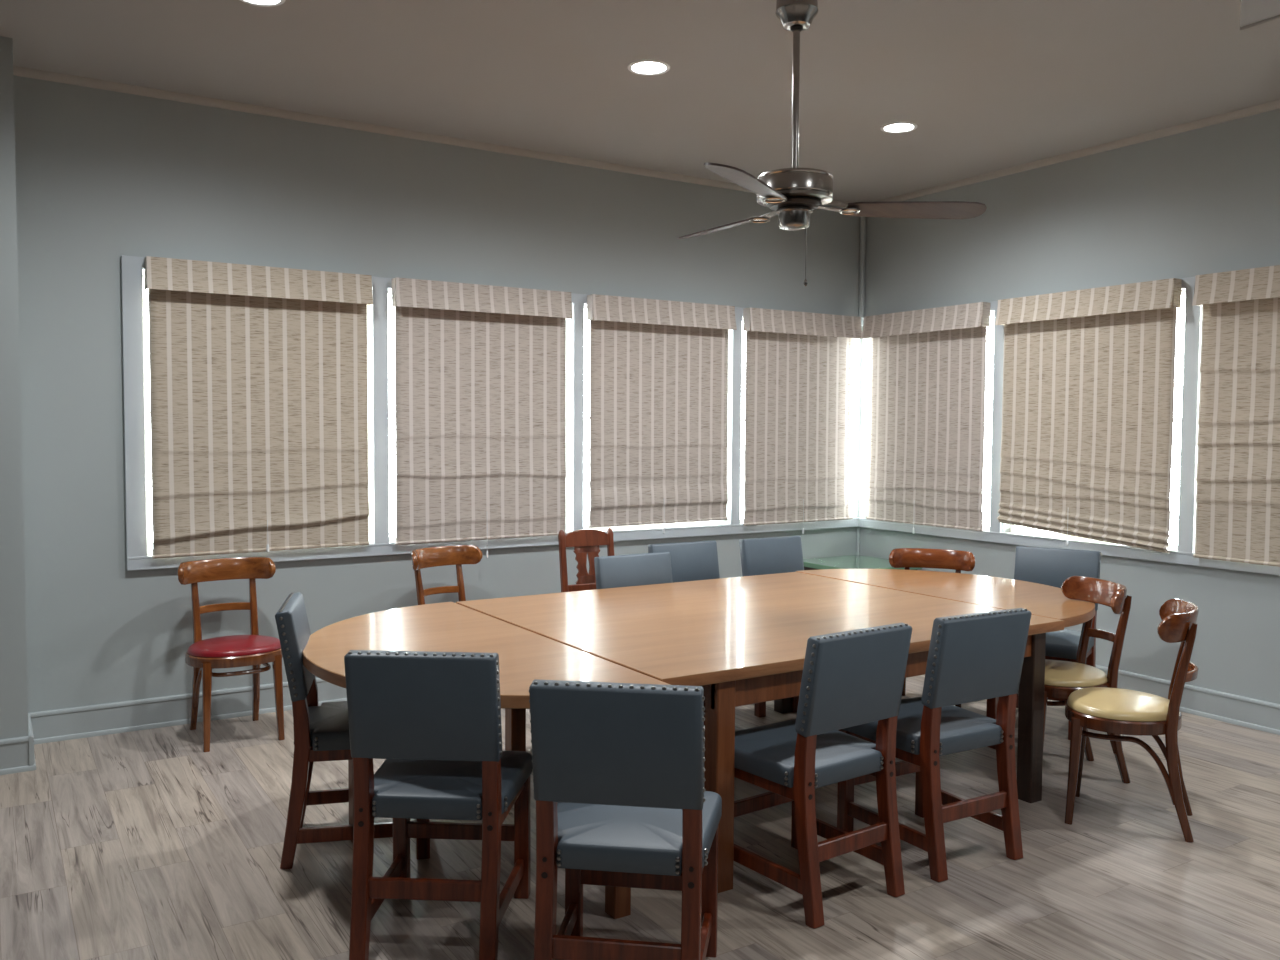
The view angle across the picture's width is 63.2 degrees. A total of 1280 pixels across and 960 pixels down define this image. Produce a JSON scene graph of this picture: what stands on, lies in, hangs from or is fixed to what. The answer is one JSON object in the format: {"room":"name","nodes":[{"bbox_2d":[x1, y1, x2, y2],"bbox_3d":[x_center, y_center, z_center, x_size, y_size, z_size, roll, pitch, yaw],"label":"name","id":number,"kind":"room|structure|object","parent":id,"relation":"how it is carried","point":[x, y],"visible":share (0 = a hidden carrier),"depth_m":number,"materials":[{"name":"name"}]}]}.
{"room":"meeting room","nodes":[
{"label":"meeting room","id":0,"kind":"room"},
{"bbox_2d":[0,36,28,739],"bbox_3d":[-3.748,-0.291,4.124,2.215,3.177,0.430,-1,3,-32],"label":"wall","id":1,"kind":"structure","parent":0,"point":[13,648],"depth_m":4.52,"materials":[{"name":"paint"}]},
{"bbox_2d":[0,735,34,774],"bbox_3d":[-3.627,1.230,4.010,2.235,0.150,0.026,-1,3,-32],"label":"baseboard","id":2,"kind":"structure","parent":1,"relation":"attached to","point":[14,752],"depth_m":4.56,"materials":[{"name":"paint"}]},
{"bbox_2d":[28,714,35,769],"bbox_3d":[-2.802,1.197,4.784,0.026,0.150,0.450,-1,3,-32],"label":"baseboard","id":3,"kind":"structure","parent":1,"relation":"attached to","point":[30,730],"depth_m":4.59,"materials":[{"name":"paint"}]},
{"bbox_2d":[13,75,860,712],"bbox_3d":[-1.621,-0.360,5.799,7.600,3.177,0.150,-1,3,-32],"label":"wall","id":4,"kind":"structure","parent":0,"point":[103,176],"depth_m":5.46,"materials":[{"name":"paint"}]},
{"bbox_2d":[142,271,152,553],"bbox_3d":[-2.026,-0.348,5.557,1.145,1.428,0.030,-1,3,-32],"label":"window","id":5,"kind":"structure","parent":4,"relation":"in","point":[149,551],"depth_m":5.25,"materials":[{"name":"white paint"}]},
{"bbox_2d":[28,678,346,744],"bbox_3d":[-0.644,1.132,6.386,5.385,0.150,0.026,-1,3,-32],"label":"baseboard","id":6,"kind":"structure","parent":4,"relation":"attached to","point":[56,725],"depth_m":5.24,"materials":[{"name":"paint"}]},
{"bbox_2d":[145,256,372,558],"bbox_3d":[-1.946,-0.360,5.412,1.113,1.485,0.096,-1,3,-32],"label":"roman shade","id":7,"kind":"object","parent":4,"relation":"attached to","point":[259,425],"visible":1,"depth_m":5.40,"materials":[{"name":"beige fabric"}]},
{"bbox_2d":[13,66,850,207],"bbox_3d":[-0.624,-1.949,6.232,5.385,0.034,0.034,-1,3,-32],"label":"trim","id":8,"kind":"structure","parent":4,"relation":"attached to","point":[17,71],"depth_m":5.63,"materials":[{"name":"paint"}]},
{"bbox_2d":[388,290,565,540],"bbox_3d":[-0.967,-0.374,6.220,1.165,1.428,0.030,-1,3,-32],"label":"window","id":9,"kind":"structure","parent":4,"relation":"in","point":[389,291],"depth_m":6.50,"materials":[{"name":"white paint"}]},
{"bbox_2d":[391,277,572,557],"bbox_3d":[-0.897,-0.334,6.072,1.095,1.590,0.096,-1,3,-32],"label":"roman shade","id":10,"kind":"object","parent":9,"relation":"attached to","point":[480,422],"visible":1,"depth_m":6.07,"materials":[{"name":"beige fabric"}]},
{"bbox_2d":[121,255,858,570],"bbox_3d":[-0.446,-0.375,6.429,4.940,1.547,0.030,-1,3,-32],"label":"trim","id":11,"kind":"structure","parent":4,"relation":"attached to","point":[137,558],"depth_m":5.79,"materials":[{"name":"paint"}]},
{"bbox_2d":[583,305,721,529],"bbox_3d":[0.079,-0.400,6.876,1.145,1.428,0.030,-1,3,-32],"label":"window","id":12,"kind":"structure","parent":4,"relation":"in","point":[585,306],"depth_m":6.90,"materials":[{"name":"white paint"}]},
{"bbox_2d":[587,294,736,533],"bbox_3d":[0.155,-0.402,6.729,1.092,1.505,0.096,-1,3,-32],"label":"roman shade","id":13,"kind":"object","parent":12,"relation":"attached to","point":[659,368],"visible":1,"depth_m":6.72,"materials":[{"name":"beige fabric"}]},
{"bbox_2d":[743,307,862,533],"bbox_3d":[1.159,-0.396,7.360,1.024,1.566,0.096,-1,3,-32],"label":"roman shade","id":14,"kind":"object","parent":4,"relation":"attached to","point":[799,377],"visible":1,"depth_m":7.36,"materials":[{"name":"beige fabric"}]},
{"bbox_2d":[0,675,1279,959],"bbox_3d":[0.800,1.479,2.007,7.900,0.100,9.300,-1,3,-32],"label":"floor","id":15,"kind":"structure","parent":0,"point":[148,844],"depth_m":3.60,"materials":[{"name":"wood"}]},
{"bbox_2d":[178,557,284,751],"bbox_3d":[-1.998,0.836,5.116,0.463,0.858,0.468,-2,3,-34],"label":"bentwood chair","id":16,"kind":"object","parent":15,"relation":"on","point":[254,649],"visible":0.99,"depth_m":5.10,"materials":[{"name":"brown wood"}]},
{"bbox_2d":[187,635,280,657],"bbox_3d":[-1.984,0.800,5.093,0.436,0.056,0.401,-2,3,-34],"label":"seat cushion","id":17,"kind":"object","parent":16,"relation":"on","point":[233,646],"depth_m":4.99,"materials":[{"name":"red leather"}]},
{"bbox_2d":[275,592,429,868],"bbox_3d":[-1.032,0.883,3.818,0.530,0.900,0.467,0,3,-13],"label":"dining chair","id":18,"kind":"object","parent":15,"relation":"on","point":[321,733],"visible":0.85,"depth_m":3.60,"materials":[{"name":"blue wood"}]},
{"bbox_2d":[344,650,532,959],"bbox_3d":[-0.596,0.917,3.159,0.467,0.900,0.530,1,3,4],"label":"dining chair","id":19,"kind":"object","parent":15,"relation":"on","point":[434,718],"visible":1,"depth_m":2.94,"materials":[{"name":"blue leather"}]},
{"bbox_2d":[411,545,482,604],"bbox_3d":[-0.992,0.812,5.720,0.468,0.858,0.463,3,4,44],"label":"bentwood chair","id":20,"kind":"object","parent":15,"relation":"on","point":[457,555],"visible":0.34,"depth_m":5.87,"materials":[{"name":"brown wood"}]},
{"bbox_2d":[302,602,669,918],"bbox_3d":[-0.735,0.965,3.702,0.855,0.744,1.784,-1,3,-32],"label":"round table","id":21,"kind":"object","parent":15,"relation":"on","point":[525,656],"visible":0.51,"depth_m":3.70,"materials":[{"name":"brown wood"}]},
{"bbox_2d":[558,528,614,591],"bbox_3d":[-0.208,0.765,5.876,0.405,0.943,0.486,-1,3,-29],"label":"carved chair","id":22,"kind":"object","parent":15,"relation":"on","point":[585,542],"visible":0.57,"depth_m":6.02,"materials":[{"name":"red wood"}]},
{"bbox_2d":[529,679,721,959],"bbox_3d":[-0.027,0.938,2.809,0.467,0.900,0.530,1,3,8],"label":"dining chair","id":23,"kind":"object","parent":15,"relation":"on","point":[622,764],"visible":1,"depth_m":2.59,"materials":[{"name":"blue leather"}]},
{"bbox_2d":[594,552,704,725],"bbox_3d":[0.091,0.830,5.053,0.467,0.898,0.530,-1,3,-33],"label":"dining chair","id":24,"kind":"object","parent":15,"relation":"on","point":[616,571],"visible":0.15,"depth_m":5.18,"materials":[{"name":"blue leather"}]},
{"bbox_2d":[648,540,765,716],"bbox_3d":[0.356,0.805,5.612,0.467,0.898,0.530,-1,3,-30],"label":"dining chair","id":25,"kind":"object","parent":15,"relation":"on","point":[690,561],"visible":0.1,"depth_m":5.77,"materials":[{"name":"blue leather"}]},
{"bbox_2d":[456,572,1063,892],"bbox_3d":[0.460,0.934,4.493,1.984,0.744,1.684,-1,3,-32],"label":"rectangular table","id":26,"kind":"object","parent":15,"relation":"on","point":[743,640],"visible":0.75,"depth_m":4.23,"materials":[{"name":"brown wood"}]},
{"bbox_2d":[739,536,803,712],"bbox_3d":[0.888,0.793,5.910,0.467,0.898,0.530,-1,3,-32],"label":"dining chair","id":27,"kind":"object","parent":15,"relation":"on","point":[771,555],"visible":0.16,"depth_m":6.03,"materials":[{"name":"blue leather"}]},
{"bbox_2d":[734,623,911,927],"bbox_3d":[0.554,0.909,3.480,0.467,0.900,0.530,-2,3,-36],"label":"dining chair","id":28,"kind":"object","parent":15,"relation":"on","point":[851,678],"visible":0.95,"depth_m":3.31,"materials":[{"name":"blue leather"}]},
{"bbox_2d":[803,555,921,569],"bbox_3d":[1.519,0.875,7.325,0.648,0.598,0.648,-1,3,-32],"label":"table","id":29,"kind":"object","parent":15,"relation":"on","point":[848,561],"visible":0.29,"depth_m":7.27,"materials":[{"name":"green glass"}]},
{"bbox_2d":[889,548,974,707],"bbox_3d":[1.587,0.828,5.714,0.463,0.858,0.468,1,3,19],"label":"bentwood chair","id":30,"kind":"object","parent":15,"relation":"on","point":[906,558],"visible":0.21,"depth_m":5.88,"materials":[{"name":"red wood"}]},
{"bbox_2d":[837,608,1030,881],"bbox_3d":[1.062,0.896,3.808,0.467,0.900,0.530,-1,3,-30],"label":"dining chair","id":31,"kind":"object","parent":15,"relation":"on","point":[972,657],"visible":0.95,"depth_m":3.63,"materials":[{"name":"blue leather"}]},
{"bbox_2d":[796,569,1094,627],"bbox_3d":[1.638,0.903,5.259,0.800,0.744,1.680,-1,3,-31],"label":"round table","id":32,"kind":"object","parent":15,"relation":"on","point":[1043,600],"visible":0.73,"depth_m":5.12,"materials":[{"name":"brown wood"}]},
{"bbox_2d":[986,546,1100,739],"bbox_3d":[2.112,0.824,5.426,0.467,0.898,0.530,2,3,34],"label":"dining chair","id":33,"kind":"object","parent":15,"relation":"on","point":[1041,565],"visible":0.27,"depth_m":5.51,"materials":[{"name":"blue leather"}]},
{"bbox_2d":[1017,576,1131,783],"bbox_3d":[1.885,0.882,4.633,0.468,0.858,0.463,0,3,-5],"label":"bentwood chair","id":34,"kind":"object","parent":15,"relation":"on","point":[1062,678],"visible":0.64,"depth_m":4.51,"materials":[{"name":"red wood"}]},
{"bbox_2d":[1045,659,1106,686],"bbox_3d":[1.860,0.846,4.629,0.401,0.056,0.436,0,3,-5],"label":"seat cushion","id":35,"kind":"object","parent":34,"relation":"on","point":[1058,673],"depth_m":4.49,"materials":[{"name":"beige leather"}]},
{"bbox_2d":[1065,599,1198,842],"bbox_3d":[1.924,0.909,4.088,0.468,0.858,0.463,2,3,27],"label":"bentwood chair","id":36,"kind":"object","parent":15,"relation":"on","point":[1103,709],"visible":1,"depth_m":3.94,"materials":[{"name":"red wood"}]},
{"bbox_2d":[1067,687,1179,721],"bbox_3d":[1.901,0.872,4.098,0.401,0.056,0.436,2,3,27],"label":"seat cushion","id":37,"kind":"object","parent":36,"relation":"on","point":[1092,704],"depth_m":3.99,"materials":[{"name":"beige leather"}]},
{"bbox_2d":[0,0,1279,202],"bbox_3d":[0.819,-1.794,1.848,7.900,0.100,9.300,-1,3,-32],"label":"ceiling","id":38,"kind":"structure","parent":0,"point":[987,86],"depth_m":4.78,"materials":[{"name":"paint"}]},
{"bbox_2d":[240,0,285,6],"bbox_3d":[-1.463,-1.858,3.993,0.196,0.006,0.196,-1,3,-32],"label":"recessed light","id":39,"kind":"object","parent":38,"relation":"in","point":[265,3],"visible":1,"depth_m":4.05,"materials":[{"name":"white paint"}]},
{"bbox_2d":[628,60,669,75],"bbox_3d":[0.041,-1.887,4.762,0.196,0.006,0.196,-1,3,-32],"label":"recessed light","id":40,"kind":"object","parent":38,"relation":"in","point":[640,67],"visible":1,"depth_m":4.75,"materials":[{"name":"white paint"}]},
{"bbox_2d":[678,0,986,285],"bbox_3d":[0.508,-1.308,4.151,1.315,1.098,1.158,-1,3,-32],"label":"ceiling fan","id":41,"kind":"object","parent":38,"relation":"hanging from","point":[792,193],"visible":1,"depth_m":3.97,"materials":[{"name":"silver metal"}]},
{"bbox_2d":[881,122,916,132],"bbox_3d":[1.413,-1.923,5.679,0.196,0.006,0.196,-1,3,-32],"label":"recessed light","id":42,"kind":"object","parent":38,"relation":"in","point":[895,127],"visible":1,"depth_m":5.67,"materials":[{"name":"white paint"}]},
{"bbox_2d":[1240,0,1279,45],"bbox_3d":[2.595,-1.657,3.136,0.450,0.277,1.300,-1,3,-32],"label":"air vent","id":43,"kind":"object","parent":38,"relation":"attached to","point":[1258,18],"depth_m":3.54,"materials":[{"name":"white paint"}]},
{"bbox_2d":[858,108,1279,703],"bbox_3d":[4.093,-0.238,3.985,0.150,3.177,9.000,-1,3,-32],"label":"wall","id":44,"kind":"structure","parent":0,"point":[1204,200],"depth_m":5.91,"materials":[{"name":"paint"}]},
{"bbox_2d":[856,527,859,554],"bbox_3d":[1.628,0.677,7.790,0.024,0.650,0.023,-1,3,-32],"label":"trim","id":45,"kind":"structure","parent":44,"relation":"attached to","point":[858,528],"depth_m":7.77,"materials":[{"name":"paint"}]},
{"bbox_2d":[859,217,865,317],"bbox_3d":[1.639,-1.595,7.666,0.044,0.794,0.044,-1,3,-32],"label":"trim","id":46,"kind":"structure","parent":44,"relation":"attached to","point":[862,219],"depth_m":7.65,"materials":[{"name":"paint"}]},
{"bbox_2d":[868,312,994,529],"bbox_3d":[2.039,-0.408,7.275,0.030,1.428,1.208,-1,3,-32],"label":"window","id":47,"kind":"structure","parent":44,"relation":"in","point":[991,313],"depth_m":6.86,"materials":[{"name":"white paint"}]},
{"bbox_2d":[861,302,990,533],"bbox_3d":[1.924,-0.394,7.151,0.096,1.540,1.069,-1,3,-32],"label":"roman shade","id":48,"kind":"object","parent":47,"relation":"attached to","point":[927,367],"visible":1,"depth_m":7.11,"materials":[{"name":"beige fabric"}]},
{"bbox_2d":[858,277,1279,574],"bbox_3d":[2.646,-0.342,6.120,0.030,1.547,3.840,-1,3,-32],"label":"trim","id":49,"kind":"structure","parent":44,"relation":"attached to","point":[1190,391],"depth_m":5.67,"materials":[{"name":"paint"}]},
{"bbox_2d":[875,100,1279,201],"bbox_3d":[4.024,-1.806,3.860,0.034,0.034,9.000,-1,3,-32],"label":"trim","id":50,"kind":"structure","parent":44,"relation":"attached to","point":[1273,105],"depth_m":6.01,"materials":[{"name":"paint"}]},
{"bbox_2d":[1011,290,1185,548],"bbox_3d":[2.717,-0.351,6.194,0.030,1.428,1.166,-1,3,-32],"label":"window","id":51,"kind":"structure","parent":44,"relation":"in","point":[1013,527],"depth_m":6.42,"materials":[{"name":"white paint"}]},
{"bbox_2d":[995,278,1181,552],"bbox_3d":[2.574,-0.356,6.114,0.096,1.508,1.150,-1,3,-32],"label":"roman shade","id":52,"kind":"object","parent":51,"relation":"attached to","point":[1089,374],"visible":1,"depth_m":6.06,"materials":[{"name":"beige fabric"}]},
{"bbox_2d":[1096,665,1279,734],"bbox_3d":[4.009,1.276,4.012,0.026,0.150,9.000,-1,3,-32],"label":"baseboard","id":53,"kind":"structure","parent":44,"relation":"attached to","point":[1243,711],"depth_m":5.52,"materials":[{"name":"paint"}]},
{"bbox_2d":[1192,265,1279,566],"bbox_3d":[3.247,-0.306,5.042,0.096,1.495,1.150,-1,3,-32],"label":"roman shade","id":54,"kind":"object","parent":44,"relation":"attached to","point":[1238,471],"visible":1,"depth_m":5.34,"materials":[{"name":"beige fabric"}]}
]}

